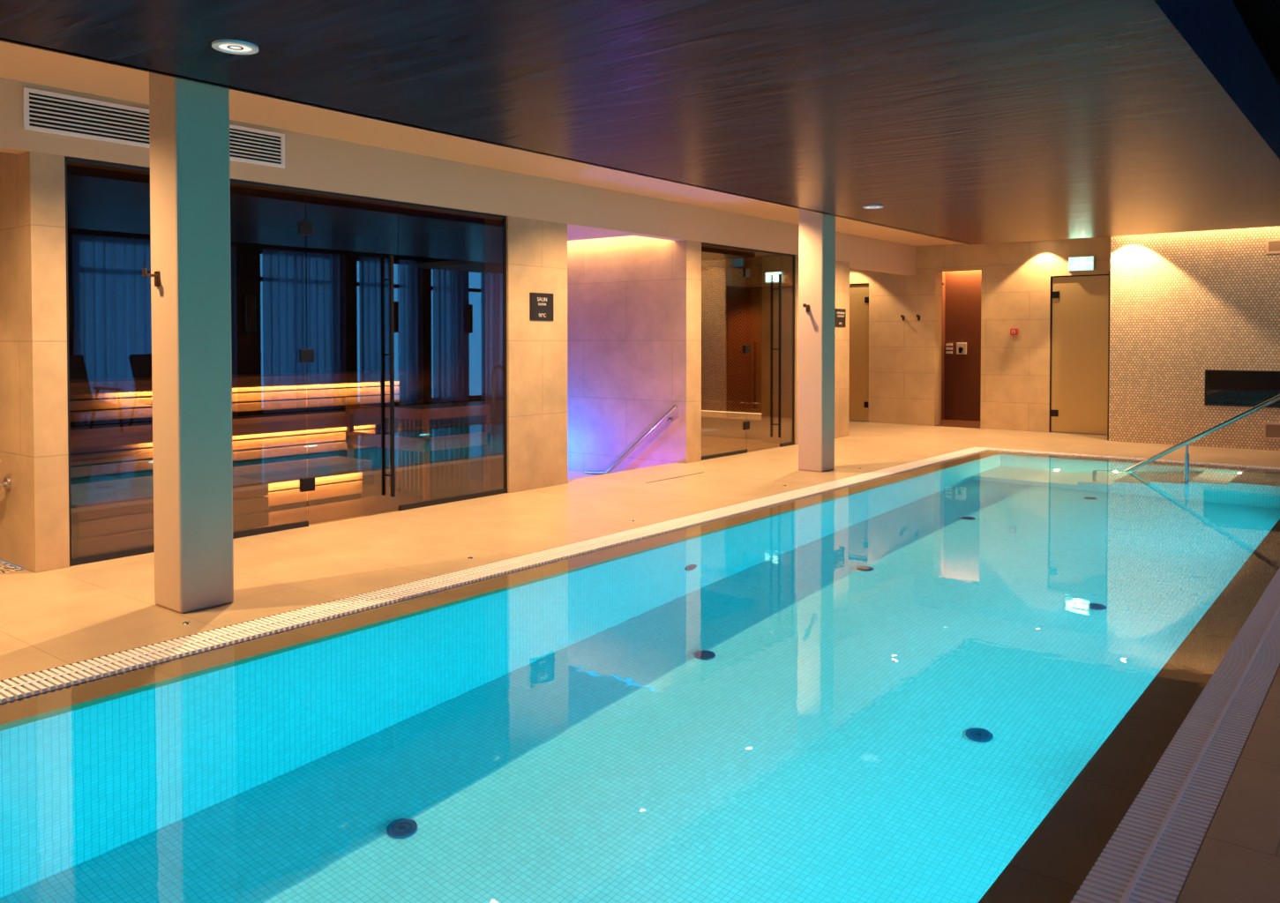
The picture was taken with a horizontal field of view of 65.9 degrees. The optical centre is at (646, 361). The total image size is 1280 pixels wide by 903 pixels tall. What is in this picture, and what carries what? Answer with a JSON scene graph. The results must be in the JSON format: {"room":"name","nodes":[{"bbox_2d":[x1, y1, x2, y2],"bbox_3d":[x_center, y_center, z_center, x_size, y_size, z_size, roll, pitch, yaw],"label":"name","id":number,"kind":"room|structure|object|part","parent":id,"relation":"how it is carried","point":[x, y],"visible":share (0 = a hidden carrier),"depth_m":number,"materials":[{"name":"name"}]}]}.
{"room":"spa","nodes":[
{"label":"spa","id":0,"kind":"room"},
{"bbox_2d":[67,206,377,468],"bbox_3d":[-3.738,-0.058,8.275,0.100,2.250,4.000,1,2,38],"label":"wall","id":1,"kind":"structure","parent":0,"point":[291,292],"depth_m":8.60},
{"bbox_2d":[69,370,406,434],"bbox_3d":[-3.518,0.419,7.986,0.576,0.590,3.480,1,2,38],"label":"bench","id":2,"kind":"object","parent":1,"relation":"attached to","point":[96,403],"visible":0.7,"depth_m":8.09,"materials":[{"name":"brown wood"}]},
{"bbox_3d":[-3.517,0.141,7.979,0.568,0.035,3.480,1,2,38],"label":"seat","id":3,"kind":"part","parent":2,"relation":"part of","materials":[{"name":"brown wood"}]},
{"bbox_2d":[65,156,505,236],"bbox_3d":[-2.888,-1.197,7.576,2.270,0.060,3.810,1,2,38],"label":"ceiling","id":4,"kind":"structure","parent":0,"point":[92,186],"depth_m":7.49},
{"bbox_2d":[376,225,485,480],"bbox_3d":[-1.825,-0.076,9.093,1.900,2.250,0.150,1,2,38],"label":"wall","id":5,"kind":"structure","parent":0,"point":[439,277],"depth_m":9.04,"materials":[{"name":"glass"}]},
{"bbox_2d":[0,77,916,573],"bbox_3d":[-1.887,-0.286,8.215,1.480,2.710,17.000,1,2,38],"label":"wall","id":6,"kind":"structure","parent":0,"point":[311,161],"depth_m":8.03,"materials":[{"name":"beige tile"}]},
{"bbox_2d":[0,459,11,490],"bbox_3d":[-3.642,0.624,5.498,0.359,0.209,0.112,1,2,38],"label":"metal handrail","id":7,"kind":"object","parent":6,"relation":"attached to","point":[7,483],"visible":1,"depth_m":5.47,"materials":[{"name":"silver metal"}]},
{"bbox_2d":[22,87,149,148],"bbox_3d":[-3.082,-1.339,5.459,0.015,0.222,0.656,1,2,38],"label":"air vent","id":8,"kind":"object","parent":6,"relation":"in","point":[55,113],"depth_m":5.44,"materials":[{"name":"white metal"}]},
{"bbox_2d":[229,124,284,168],"bbox_3d":[-2.461,-1.357,6.249,0.015,0.222,0.375,1,2,38],"label":"air vent","id":9,"kind":"object","parent":6,"relation":"in","point":[247,145],"depth_m":6.25,"materials":[{"name":"white metal"}]},
{"bbox_2d":[530,292,553,321],"bbox_3d":[-0.875,-0.458,8.294,0.010,0.230,0.280,1,2,38],"label":"room sign","id":10,"kind":"object","parent":6,"relation":"attached to","point":[541,303],"visible":1,"depth_m":8.29,"materials":[{"name":"black plastic"}]},
{"bbox_2d":[701,242,794,460],"bbox_3d":[1.147,-0.117,10.943,0.134,2.250,1.974,1,2,38],"label":"glass","id":11,"kind":"object","parent":6,"relation":"in","point":[745,272],"visible":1,"depth_m":11.39,"materials":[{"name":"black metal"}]},
{"bbox_3d":[1.452,-0.062,11.422,0.024,1.880,0.024,1,2,38],"label":"handle","id":12,"kind":"part","parent":11,"relation":"part of","materials":[{"name":"black metal"}]},
{"bbox_3d":[1.539,-0.060,11.354,0.024,1.880,0.024,1,2,38],"label":"handle","id":13,"kind":"part","parent":11,"relation":"part of","materials":[{"name":"black metal"}]},
{"bbox_2d":[835,308,845,327],"bbox_3d":[2.472,-0.552,12.556,0.010,0.230,0.280,1,2,38],"label":"room sign","id":14,"kind":"object","parent":6,"relation":"attached to","point":[840,313],"visible":0.99,"depth_m":12.55,"materials":[{"name":"black plastic"}]},
{"bbox_2d":[567,470,599,480],"bbox_3d":[-1.518,1.282,10.364,3.250,0.120,1.760,1,2,38],"label":"floor","id":15,"kind":"structure","parent":0,"point":[572,475],"depth_m":10.58,"materials":[{"name":"tile"}]},
{"bbox_2d":[567,226,629,240],"bbox_3d":[-1.569,-1.337,10.257,3.230,0.080,1.620,1,2,38],"label":"ceiling","id":16,"kind":"structure","parent":0,"point":[573,234],"depth_m":10.11,"materials":[{"name":"beige paint"}]},
{"bbox_2d":[567,235,674,473],"bbox_3d":[-1.596,0.841,10.377,3.400,4.360,2.120,1,2,38],"label":"wall","id":17,"kind":"structure","parent":0,"point":[620,289],"depth_m":10.48,"materials":[{"name":"stone"}]},
{"bbox_2d":[584,404,677,474],"bbox_3d":[-0.152,0.829,10.336,1.224,0.805,0.100,1,2,38],"label":"stair handrail","id":18,"kind":"object","parent":17,"relation":"attached to","point":[653,428],"visible":0.98,"depth_m":10.23,"materials":[{"name":"metal"}]},
{"bbox_2d":[0,0,1279,246],"bbox_3d":[2.357,-1.516,6.128,10.700,0.460,19.000,1,2,38],"label":"ceiling","id":19,"kind":"structure","parent":0,"point":[973,122],"depth_m":4.73,"materials":[{"name":"brown wood"}]},
{"bbox_2d":[211,39,258,54],"bbox_3d":[-1.609,-1.231,3.868,0.169,0.010,0.169,1,2,38],"label":"recessed light","id":20,"kind":"object","parent":19,"relation":"attached to","point":[235,47],"visible":1,"depth_m":3.86,"materials":[{"name":"white plastic"}]},
{"bbox_2d":[862,204,883,209],"bbox_3d":[1.961,-1.333,8.527,0.169,0.010,0.169,1,2,38],"label":"ceiling light","id":21,"kind":"object","parent":19,"relation":"attached to","point":[873,206],"visible":1,"depth_m":8.50,"materials":[{"name":"white plastic"}]},
{"bbox_2d":[0,419,1279,902],"bbox_3d":[1.904,1.166,6.542,12.150,0.120,19.000,1,2,38],"label":"floor","id":22,"kind":"structure","parent":0,"point":[59,617],"depth_m":5.84,"materials":[{"name":"tile"}]},
{"bbox_2d":[70,477,269,555],"bbox_3d":[-3.015,0.949,6.190,0.400,0.290,1.180,1,2,38],"label":"wooden step","id":23,"kind":"structure","parent":22,"relation":"on","point":[116,520],"depth_m":5.84,"materials":[{"name":"brown wood"}]},
{"bbox_2d":[149,72,233,613],"bbox_3d":[-2.137,-0.158,4.644,0.260,2.610,0.260,1,2,38],"label":"column","id":24,"kind":"structure","parent":22,"relation":"on","point":[189,121],"depth_m":4.55,"materials":[{"name":"beige paint"}]},
{"bbox_2d":[142,268,159,286],"bbox_3d":[-2.277,-0.385,4.541,0.036,0.080,0.067,1,2,38],"label":"robe hook","id":25,"kind":"object","parent":24,"relation":"attached to","point":[156,275],"visible":1,"depth_m":4.55,"materials":[{"name":"brown metal"}]},
{"bbox_3d":[-2.279,-0.407,4.539,0.032,0.036,0.062,1,2,38],"label":"hook arm","id":26,"kind":"part","parent":25,"relation":"part of","materials":[{"name":"brown metal"}]},
{"bbox_3d":[-2.260,-0.381,4.564,0.036,0.070,0.010,1,2,38],"label":"plate","id":27,"kind":"part","parent":25,"relation":"part of","materials":[{"name":"brown metal"}]},
{"bbox_2d":[70,456,371,512],"bbox_3d":[-3.046,0.943,6.915,0.456,0.310,2.360,1,2,38],"label":"bench","id":28,"kind":"object","parent":22,"relation":"on","point":[337,478],"visible":0.42,"depth_m":7.30,"materials":[{"name":"brown wood"}]},
{"bbox_2d":[70,411,381,484],"bbox_3d":[-3.284,0.762,7.402,0.476,0.590,2.840,1,2,38],"label":"bench","id":29,"kind":"object","parent":22,"relation":"on","point":[101,454],"visible":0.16,"depth_m":7.49,"materials":[{"name":"brown wood"}]},
{"bbox_3d":[-3.282,0.484,7.395,0.468,0.035,2.840,1,2,38],"label":"seat","id":30,"kind":"part","parent":29,"relation":"part of","materials":[{"name":"brown wood"}]},
{"bbox_2d":[64,156,507,566],"bbox_3d":[-2.166,-0.023,6.723,0.134,2.250,3.324,1,2,38],"label":"glass","id":31,"kind":"object","parent":22,"relation":"on","point":[303,228],"visible":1,"depth_m":7.06,"materials":[{"name":"clear glass"}]},
{"bbox_3d":[-1.907,0.107,7.146,0.024,1.730,0.024,1,2,38],"label":"handle","id":32,"kind":"part","parent":31,"relation":"part of","materials":[{"name":"black metal"}]},
{"bbox_3d":[-1.820,0.109,7.078,0.024,1.730,0.024,1,2,38],"label":"handle","id":33,"kind":"part","parent":31,"relation":"part of","materials":[{"name":"black metal"}]},
{"bbox_2d":[345,404,490,501],"bbox_3d":[-1.854,0.713,8.021,0.960,0.720,0.700,1,2,38],"label":"guard","id":34,"kind":"object","parent":22,"relation":"on","point":[425,445],"visible":0.82,"depth_m":7.75,"materials":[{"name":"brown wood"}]},
{"bbox_3d":[-2.404,0.753,8.034,0.040,0.640,0.040,1,2,38],"label":"post","id":35,"kind":"part","parent":34,"relation":"part of","materials":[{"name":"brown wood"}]},
{"bbox_3d":[-1.854,0.393,8.014,0.960,0.080,0.700,1,2,38],"label":"rail","id":36,"kind":"part","parent":34,"relation":"part of","materials":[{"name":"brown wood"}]},
{"bbox_3d":[-1.854,0.623,8.019,0.960,0.100,0.700,1,2,38],"label":"rail","id":37,"kind":"part","parent":34,"relation":"part of","materials":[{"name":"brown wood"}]},
{"bbox_3d":[-1.671,0.764,7.509,0.040,0.640,0.040,1,2,38],"label":"post","id":38,"kind":"part","parent":34,"relation":"part of","materials":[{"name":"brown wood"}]},
{"bbox_3d":[-1.288,0.754,7.997,0.040,0.640,0.040,1,2,38],"label":"post","id":39,"kind":"part","parent":34,"relation":"part of","materials":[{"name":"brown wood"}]},
{"bbox_2d":[388,386,469,495],"bbox_3d":[-1.743,0.617,7.934,0.507,0.836,0.545,1,2,38],"label":"stove","id":40,"kind":"object","parent":22,"relation":"on","point":[449,468],"visible":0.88,"depth_m":7.78,"materials":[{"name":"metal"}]},
{"bbox_2d":[645,471,703,483],"bbox_3d":[0.274,1.052,8.945,0.015,0.002,0.870,1,2,38],"label":"drain","id":41,"kind":"object","parent":22,"relation":"on","point":[703,472],"visible":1,"depth_m":8.93,"materials":[{"name":"metal"}]},
{"bbox_2d":[701,410,761,440],"bbox_3d":[0.922,0.828,13.180,2.160,0.262,0.840,1,2,38],"label":"bench","id":42,"kind":"object","parent":22,"relation":"on","point":[714,423],"visible":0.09,"depth_m":12.61,"materials":[{"name":"stone"}]},
{"bbox_2d":[798,209,835,471],"bbox_3d":[1.633,-0.263,9.445,0.260,2.610,0.260,1,2,38],"label":"column","id":43,"kind":"structure","parent":22,"relation":"on","point":[817,230],"depth_m":9.35,"materials":[{"name":"beige paint"}]},
{"bbox_2d":[802,303,809,312],"bbox_3d":[1.512,-0.506,9.326,0.036,0.080,0.067,1,2,38],"label":"robe hook","id":44,"kind":"object","parent":43,"relation":"attached to","point":[806,306],"visible":1,"depth_m":9.34,"materials":[{"name":"brown metal"}]},
{"bbox_3d":[1.530,-0.501,9.349,0.036,0.070,0.010,1,2,38],"label":"plate","id":45,"kind":"part","parent":44,"relation":"part of","materials":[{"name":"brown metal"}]},
{"bbox_3d":[1.133,1.877,5.122,3.670,1.420,13.430,1,2,38],"label":"swimming pool","id":46,"kind":"object","parent":22,"relation":"in","visible":0},
{"bbox_2d":[0,447,991,703],"bbox_3d":[-0.156,1.125,6.257,0.212,0.028,13.210,1,2,38],"label":"grate","id":47,"kind":"object","parent":46,"relation":"on","point":[23,686],"visible":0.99,"depth_m":4.75,"materials":[{"name":"beige plastic"}]},
{"bbox_2d":[0,450,1279,902],"bbox_3d":[1.148,1.150,5.101,3.260,0.001,13.000,1,2,38],"label":"pool water","id":48,"kind":"object","parent":46,"relation":"in","point":[956,680],"visible":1,"depth_m":3.31,"materials":[{"name":"blue liquid"}]},
{"bbox_2d":[988,448,1279,471],"bbox_3d":[5.229,1.035,10.293,3.265,0.028,0.202,1,2,38],"label":"grate","id":49,"kind":"object","parent":46,"relation":"on","point":[991,449],"visible":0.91,"depth_m":10.35,"materials":[{"name":"beige plastic"}]},
{"bbox_2d":[1070,567,1279,902],"bbox_3d":[2.570,1.172,4.118,0.182,0.028,13.210,1,2,38],"label":"grate","id":50,"kind":"object","parent":46,"relation":"on","point":[1150,857],"visible":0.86,"depth_m":2.80,"materials":[{"name":"beige plastic"}]},
{"bbox_2d":[1122,394,1279,475],"bbox_3d":[5.108,1.044,9.110,1.857,1.731,0.089,1,2,38],"label":"pool handrail","id":51,"kind":"object","parent":46,"relation":"on","point":[1276,399],"visible":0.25,"depth_m":9.12,"materials":[{"name":"metal"}]},
{"bbox_3d":[5.023,1.143,9.179,0.038,0.750,0.038,1,2,38],"label":"post","id":52,"kind":"part","parent":51,"relation":"part of","materials":[{"name":"metal"}]},
{"bbox_2d":[701,264,762,413],"bbox_3d":[1.237,-0.174,13.559,2.200,2.250,0.140,1,2,38],"label":"wall","id":53,"kind":"structure","parent":0,"point":[731,303],"depth_m":13.52,"materials":[{"name":"wood"}]},
{"bbox_2d":[701,242,792,268],"bbox_3d":[0.447,-1.300,12.228,2.770,0.060,3.170,1,2,38],"label":"ceiling","id":54,"kind":"structure","parent":0,"point":[711,256],"depth_m":11.98,"materials":[{"name":"brown wood"}]},
{"bbox_2d":[941,269,981,421],"bbox_3d":[4.941,-0.325,14.711,1.600,2.500,1.150,1,2,38],"label":"wall","id":55,"kind":"structure","parent":0,"point":[961,290],"depth_m":15.23,"materials":[{"name":"brown wood"}]},
{"bbox_2d":[945,343,966,354],"bbox_3d":[4.789,-0.197,15.265,0.320,0.180,0.070,1,2,38],"label":"shower control","id":56,"kind":"object","parent":55,"relation":"attached to","point":[961,348],"visible":1,"depth_m":15.24,"materials":[{"name":"silver metal"}]},
{"bbox_3d":[4.867,-0.196,15.236,0.160,0.180,0.020,1,2,38],"label":"valve plate","id":57,"kind":"part","parent":56,"relation":"part of","materials":[{"name":"white metal"}]},
{"bbox_2d":[849,236,1110,432],"bbox_3d":[3.785,-0.348,13.278,4.650,2.610,2.530,1,2,38],"label":"wall","id":58,"kind":"structure","parent":0,"point":[905,355],"depth_m":13.81,"materials":[{"name":"tile"}]},
{"bbox_2d":[848,283,868,421],"bbox_3d":[3.064,-0.136,15.203,0.845,2.100,0.060,1,2,38],"label":"door","id":59,"kind":"structure","parent":58,"relation":"in","point":[858,397],"depth_m":15.05,"materials":[{"name":"beige glass"}]},
{"bbox_2d":[1010,329,1018,335],"bbox_3d":[5.046,-0.404,13.539,0.090,0.090,0.060,1,2,38],"label":"button","id":60,"kind":"object","parent":58,"relation":"attached to","point":[1013,332],"visible":1,"depth_m":13.52,"materials":[{"name":"red plastic"}]},
{"bbox_2d":[1049,274,1108,434],"bbox_3d":[5.804,-0.087,13.021,0.910,2.100,0.110,1,2,38],"label":"door","id":61,"kind":"structure","parent":58,"relation":"in","point":[1079,303],"depth_m":13.09,"materials":[{"name":"beige glass"}]},
{"bbox_2d":[1068,255,1094,271],"bbox_3d":[5.724,-1.282,12.983,0.320,0.190,0.068,1,2,38],"label":"exit sign","id":62,"kind":"object","parent":58,"relation":"attached to","point":[1075,264],"visible":1,"depth_m":12.95,"materials":[{"name":"white plastic"}]},
{"bbox_2d":[1108,226,1279,450],"bbox_3d":[7.042,-0.303,11.249,3.220,2.610,0.200,1,2,38],"label":"wall","id":63,"kind":"structure","parent":0,"point":[1184,305],"depth_m":11.63,"materials":[{"name":"beige tile"}]},
{"bbox_2d":[1204,369,1279,408],"bbox_3d":[7.395,0.322,10.928,2.118,0.415,0.121,1,2,38],"label":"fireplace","id":64,"kind":"object","parent":63,"relation":"attached to","point":[1226,388],"visible":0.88,"depth_m":11.39,"materials":[{"name":"glass"}]},
{"bbox_2d":[1263,422,1279,440],"bbox_3d":[7.165,0.789,11.045,0.445,0.195,0.008,1,2,38],"label":"hatch","id":65,"kind":"object","parent":63,"relation":"attached to","point":[1271,430],"visible":1,"depth_m":11.13,"materials":[{"name":"beige paint"}]},
{"bbox_3d":[7.166,0.789,11.047,0.395,0.145,0.004,1,2,38],"label":"panel","id":66,"kind":"part","parent":65,"relation":"part of","materials":[{"name":"beige metal"}]},
{"bbox_2d":[1265,239,1279,254],"bbox_3d":[7.165,-1.288,10.999,0.445,0.160,0.008,1,2,38],"label":"hatch","id":67,"kind":"object","parent":63,"relation":"attached to","point":[1273,245],"visible":1,"depth_m":11.09,"materials":[{"name":"beige paint"}]},
{"bbox_3d":[7.166,-1.288,11.001,0.395,0.110,0.004,1,2,38],"label":"panel","id":68,"kind":"part","parent":67,"relation":"part of","materials":[{"name":"beige metal"}]},
{"bbox_2d":[1232,0,1279,85],"bbox_3d":[4.940,-1.751,4.093,4.130,0.100,19.000,1,2,38],"label":"ceiling","id":69,"kind":"structure","parent":0,"point":[1261,18],"depth_m":5.06,"materials":[{"name":"black"}]},
{"bbox_3d":[7.289,-0.205,11.566,3.220,2.400,0.600,1,2,38],"label":"wall","id":70,"kind":"structure","parent":0,"visible":0},
{"bbox_2d":[1107,270,1110,440],"bbox_3d":[5.929,-0.075,12.465,0.024,2.100,0.670,1,2,38],"label":"trim","id":71,"kind":"structure","parent":70,"relation":"attached to","point":[1109,271],"depth_m":12.20,"materials":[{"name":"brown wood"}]}
]}

